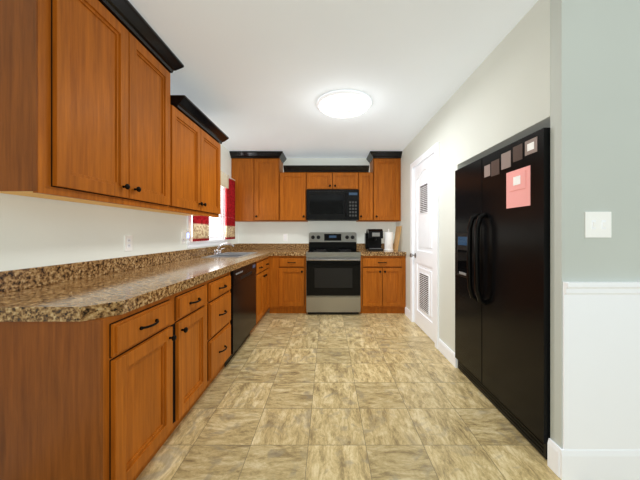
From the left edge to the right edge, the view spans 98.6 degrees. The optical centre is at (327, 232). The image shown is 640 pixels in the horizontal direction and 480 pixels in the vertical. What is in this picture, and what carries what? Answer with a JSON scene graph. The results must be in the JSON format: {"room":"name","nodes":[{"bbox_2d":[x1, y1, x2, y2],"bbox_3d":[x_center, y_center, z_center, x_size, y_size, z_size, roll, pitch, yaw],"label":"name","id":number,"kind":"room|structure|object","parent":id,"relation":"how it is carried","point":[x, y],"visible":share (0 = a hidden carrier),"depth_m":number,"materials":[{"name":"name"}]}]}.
{"room":"kitchen","nodes":[
{"label":"kitchen","id":0,"kind":"room"},
{"bbox_2d":[0,144,237,270],"bbox_3d":[-1.560,-0.035,1.055,0.120,2.430,7.310,0,0,0],"label":"wall","id":1,"kind":"structure","parent":0,"point":[37,232],"depth_m":1.65,"materials":[{"name":"paint"}]},
{"bbox_2d":[0,0,179,211],"bbox_3d":[-1.312,-0.683,1.567,0.369,0.996,0.966,0,0,0],"label":"upper cabinet","id":2,"kind":"object","parent":1,"relation":"attached to","point":[93,111],"depth_m":1.30,"materials":[{"name":"brown wood"}]},
{"bbox_2d":[0,243,239,294],"bbox_3d":[-1.487,0.225,2.804,0.019,0.099,3.567,0,0,0],"label":"backsplash","id":3,"kind":"structure","parent":1,"relation":"attached to","point":[16,280],"depth_m":1.69,"materials":[{"name":"brown stone"}]},
{"bbox_2d":[125,235,131,250],"bbox_3d":[-1.493,0.075,2.060,0.008,0.116,0.072,0,0,0],"label":"electrical outlet","id":4,"kind":"object","parent":1,"relation":"attached to","point":[128,242],"visible":1,"depth_m":2.05,"materials":[{"name":"white plastic"}]},
{"bbox_2d":[181,231,188,243],"bbox_3d":[-1.470,0.042,2.840,0.053,0.133,0.072,0,0,0],"label":"electrical outlet","id":5,"kind":"object","parent":1,"relation":"attached to","point":[184,235],"visible":1,"depth_m":2.81,"materials":[{"name":"white plastic"}]},
{"bbox_2d":[160,104,223,215],"bbox_3d":[-1.312,-0.576,2.440,0.369,0.781,0.920,0,0,0],"label":"upper cabinet","id":6,"kind":"object","parent":1,"relation":"attached to","point":[200,147],"depth_m":2.41,"materials":[{"name":"brown wood"}]},
{"bbox_2d":[186,186,227,247],"bbox_3d":[-1.540,-0.338,3.480,0.150,0.995,1.130,0,0,0],"label":"window","id":7,"kind":"structure","parent":1,"relation":"in","point":[216,231],"depth_m":3.74,"materials":[{"name":"white glass"}]},
{"bbox_2d":[193,171,234,240],"bbox_3d":[-1.420,-0.360,3.565,0.068,0.900,1.300,0,0,0],"label":"curtain","id":8,"kind":"object","parent":7,"relation":"attached to","point":[200,228],"visible":0.56,"depth_m":3.86,"materials":[{"name":"red fabric"}]},
{"bbox_2d":[238,158,395,243],"bbox_3d":[0.235,-0.035,4.650,3.470,2.430,0.120,0,0,0],"label":"wall","id":9,"kind":"structure","parent":0,"point":[266,232],"depth_m":4.59,"materials":[{"name":"paint"}]},
{"bbox_2d":[230,155,260,221],"bbox_3d":[-1.284,-0.683,4.413,0.425,0.996,0.348,0,0,0],"label":"upper cabinet","id":10,"kind":"object","parent":9,"relation":"attached to","point":[245,169],"depth_m":4.25,"materials":[{"name":"brown wood"}]},
{"bbox_2d":[240,243,307,250],"bbox_3d":[-0.897,0.225,4.578,1.163,0.099,0.020,0,0,0],"label":"backsplash","id":11,"kind":"structure","parent":9,"relation":"attached to","point":[243,246],"depth_m":4.57,"materials":[{"name":"brown stone"}]},
{"bbox_2d":[261,155,288,221],"bbox_3d":[-0.911,-0.683,4.413,0.461,0.996,0.348,0,0,0],"label":"upper cabinet","id":12,"kind":"object","parent":9,"relation":"attached to","point":[267,189],"depth_m":4.25,"materials":[{"name":"brown wood"}]},
{"bbox_2d":[283,234,287,240],"bbox_3d":[-0.711,0.073,4.583,0.072,0.116,0.008,0,0,0],"label":"electrical outlet","id":13,"kind":"object","parent":9,"relation":"attached to","point":[285,237],"visible":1,"depth_m":4.58,"materials":[{"name":"white plastic"}]},
{"bbox_2d":[285,171,308,221],"bbox_3d":[-0.541,-0.575,4.413,0.416,0.781,0.348,0,0,0],"label":"upper cabinet","id":14,"kind":"object","parent":9,"relation":"attached to","point":[296,182],"depth_m":4.25,"materials":[{"name":"brown wood"}]},
{"bbox_2d":[309,171,360,190],"bbox_3d":[0.070,-0.818,4.413,0.801,0.297,0.348,0,0,0],"label":"upper cabinet","id":15,"kind":"object","parent":9,"relation":"attached to","point":[317,179],"depth_m":4.24,"materials":[{"name":"brown wood"}]},
{"bbox_2d":[306,189,358,220],"bbox_3d":[0.070,-0.431,4.357,0.793,0.463,0.459,0,0,0],"label":"microwave","id":16,"kind":"object","parent":15,"relation":"attached to","point":[332,204],"visible":1,"depth_m":4.17,"materials":[{"name":"black"}]},
{"bbox_2d":[357,171,372,221],"bbox_3d":[0.585,-0.575,4.413,0.225,0.781,0.348,0,0,0],"label":"upper cabinet","id":17,"kind":"object","parent":9,"relation":"attached to","point":[366,193],"depth_m":4.25,"materials":[{"name":"brown wood"}]},
{"bbox_2d":[365,155,400,221],"bbox_3d":[0.885,-0.683,4.413,0.483,0.996,0.348,0,0,0],"label":"upper cabinet","id":18,"kind":"object","parent":9,"relation":"attached to","point":[386,169],"depth_m":4.25,"materials":[{"name":"brown wood"}]},
{"bbox_2d":[128,0,537,157],"bbox_3d":[0.990,-1.280,1.055,5.220,0.060,7.310,0,0,0],"label":"ceiling","id":19,"kind":"structure","parent":0,"point":[258,75],"depth_m":1.99,"materials":[{"name":"paint"}]},
{"bbox_2d":[317,90,371,117],"bbox_3d":[0.155,-1.210,2.660,0.532,0.078,0.532,0,0,0],"label":"flush-mount ceiling light","id":20,"kind":"object","parent":19,"relation":"attached to","point":[344,103],"visible":1,"depth_m":2.55,"materials":[{"name":"white"}]},
{"bbox_2d":[136,308,560,479],"bbox_3d":[0.990,1.210,1.055,5.220,0.060,7.310,0,0,0],"label":"floor","id":21,"kind":"structure","parent":0,"point":[359,396],"depth_m":1.77,"materials":[{"name":"tile"}]},
{"bbox_2d":[0,279,211,479],"bbox_3d":[-1.165,0.754,1.487,0.665,0.850,0.897,0,0,0],"label":"base cabinet","id":22,"kind":"object","parent":21,"relation":"on","point":[110,368],"depth_m":1.05,"materials":[{"name":"brown wood"}]},
{"bbox_2d":[0,259,255,322],"bbox_3d":[-1.163,0.302,2.046,0.667,0.055,2.050,0,0,0],"label":"countertop","id":23,"kind":"structure","parent":22,"relation":"on","point":[94,298],"depth_m":1.29,"materials":[{"name":"brown stone"}]},
{"bbox_2d":[200,243,257,273],"bbox_3d":[-1.200,0.285,3.450,0.420,0.325,0.800,0,0,0],"label":"sink","id":24,"kind":"object","parent":23,"relation":"in","point":[217,253],"depth_m":3.43,"materials":[{"name":"silver metal"}]},
{"bbox_2d":[212,267,235,380],"bbox_3d":[-1.165,0.754,2.170,0.665,0.850,0.469,0,0,0],"label":"base cabinet","id":25,"kind":"object","parent":21,"relation":"on","point":[223,286],"depth_m":2.21,"materials":[{"name":"brown wood"}]},
{"bbox_2d":[236,263,251,351],"bbox_3d":[-1.165,0.754,2.703,0.665,0.850,0.596,0,0,0],"label":"dishwasher","id":26,"kind":"object","parent":21,"relation":"on","point":[243,274],"depth_m":2.72,"materials":[{"name":"black metal"}]},
{"bbox_2d":[252,267,271,329],"bbox_3d":[-1.167,0.849,3.470,0.659,0.660,0.939,0,0,0],"label":"base cabinet","id":27,"kind":"object","parent":21,"relation":"on","point":[261,276],"depth_m":3.48,"materials":[{"name":"brown wood"}]},
{"bbox_2d":[220,255,271,266],"bbox_3d":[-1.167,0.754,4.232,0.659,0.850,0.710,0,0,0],"label":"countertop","id":28,"kind":"structure","parent":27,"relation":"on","point":[261,260],"depth_m":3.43,"materials":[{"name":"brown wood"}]},
{"bbox_2d":[272,255,306,312],"bbox_3d":[-0.587,0.754,4.278,0.544,0.850,0.619,0,0,0],"label":"base cabinet","id":29,"kind":"object","parent":21,"relation":"on","point":[288,271],"depth_m":3.98,"materials":[{"name":"brown wood"}]},
{"bbox_2d":[220,251,306,254],"bbox_3d":[-0.906,0.302,4.209,1.182,0.055,0.757,0,0,0],"label":"countertop","id":30,"kind":"structure","parent":29,"relation":"on","point":[221,252],"depth_m":3.96,"materials":[{"name":"brown stone"}]},
{"bbox_2d":[306,232,360,313],"bbox_3d":[0.078,0.584,4.224,0.780,1.192,0.726,0,0,0],"label":"range","id":31,"kind":"object","parent":21,"relation":"on","point":[333,272],"visible":1,"depth_m":3.92,"materials":[{"name":"silver metal"}]},
{"bbox_2d":[356,243,405,312],"bbox_3d":[0.799,0.677,4.260,0.656,1.005,0.654,0,0,0],"label":"base cabinet","id":32,"kind":"object","parent":21,"relation":"on","point":[383,281],"visible":0.94,"depth_m":3.98,"materials":[{"name":"brown wood"}]},
{"bbox_2d":[356,243,405,255],"bbox_3d":[0.799,0.253,4.274,0.656,0.155,0.627,0,0,0],"label":"countertop","id":33,"kind":"structure","parent":32,"relation":"on","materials":[{"name":"stone"}]},
{"bbox_2d":[365,229,382,250],"bbox_3d":[0.720,0.106,4.350,0.250,0.335,0.300,0,0,0],"label":"coffee maker","id":34,"kind":"object","parent":33,"relation":"on","point":[373,237],"visible":1,"depth_m":4.28,"materials":[{"name":"black plastic"}]},
{"bbox_2d":[384,229,392,250],"bbox_3d":[0.955,0.104,4.330,0.150,0.338,0.150,0,0,0],"label":"paper towel roll","id":35,"kind":"object","parent":33,"relation":"on","point":[388,240],"visible":0.98,"depth_m":4.27,"materials":[{"name":"white paper"}]},
{"bbox_2d":[393,226,401,250],"bbox_3d":[1.086,0.084,4.330,0.075,0.380,0.280,0,0,0],"label":"cutting board","id":36,"kind":"object","parent":33,"relation":"on","point":[397,238],"visible":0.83,"depth_m":4.29,"materials":[{"name":"brown wood"}]},
{"bbox_2d":[455,128,549,458],"bbox_3d":[1.467,0.314,1.900,0.886,1.708,0.984,0,0,0],"label":"fridge","id":37,"kind":"object","parent":21,"relation":"on","point":[502,276],"visible":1,"depth_m":1.68,"materials":[{"name":"black metal"}]},
{"bbox_2d":[396,0,549,367],"bbox_3d":[1.550,-0.035,2.995,0.840,2.430,3.190,0,0,0],"label":"wall","id":38,"kind":"structure","parent":0,"point":[499,99],"depth_m":2.05,"materials":[{"name":"paint"}]},
{"bbox_2d":[410,142,438,348],"bbox_3d":[1.156,0.129,3.250,0.188,2.103,0.918,0,0,0],"label":"door","id":39,"kind":"structure","parent":38,"relation":"attached to","point":[424,242],"depth_m":3.20,"materials":[{"name":"white wood"}]},
{"bbox_2d":[405,307,560,476],"bbox_3d":[1.120,1.110,2.652,0.014,0.140,2.651,0,0,0],"label":"baseboard","id":40,"kind":"structure","parent":38,"relation":"attached to","point":[448,353],"depth_m":1.39,"materials":[{"name":"white wood"}]},
{"bbox_2d":[550,0,639,448],"bbox_3d":[2.365,-0.035,1.364,2.470,2.430,0.068,0,0,0],"label":"wall","id":41,"kind":"structure","parent":0,"point":[594,105],"depth_m":1.33,"materials":[{"name":"paint"}]},
{"bbox_2d":[585,212,610,237],"bbox_3d":[1.300,-0.040,1.321,0.124,0.124,0.012,0,0,0],"label":"switch plate","id":42,"kind":"object","parent":41,"relation":"attached to","point":[597,224],"visible":1,"depth_m":1.32,"materials":[{"name":"white plastic"}]},
{"bbox_2d":[559,282,639,479],"bbox_3d":[2.353,0.708,1.312,2.474,0.945,0.030,0,0,0],"label":"wainscoting","id":43,"kind":"structure","parent":41,"relation":"attached to","point":[601,380],"depth_m":1.32,"materials":[{"name":"white wood"}]}
]}

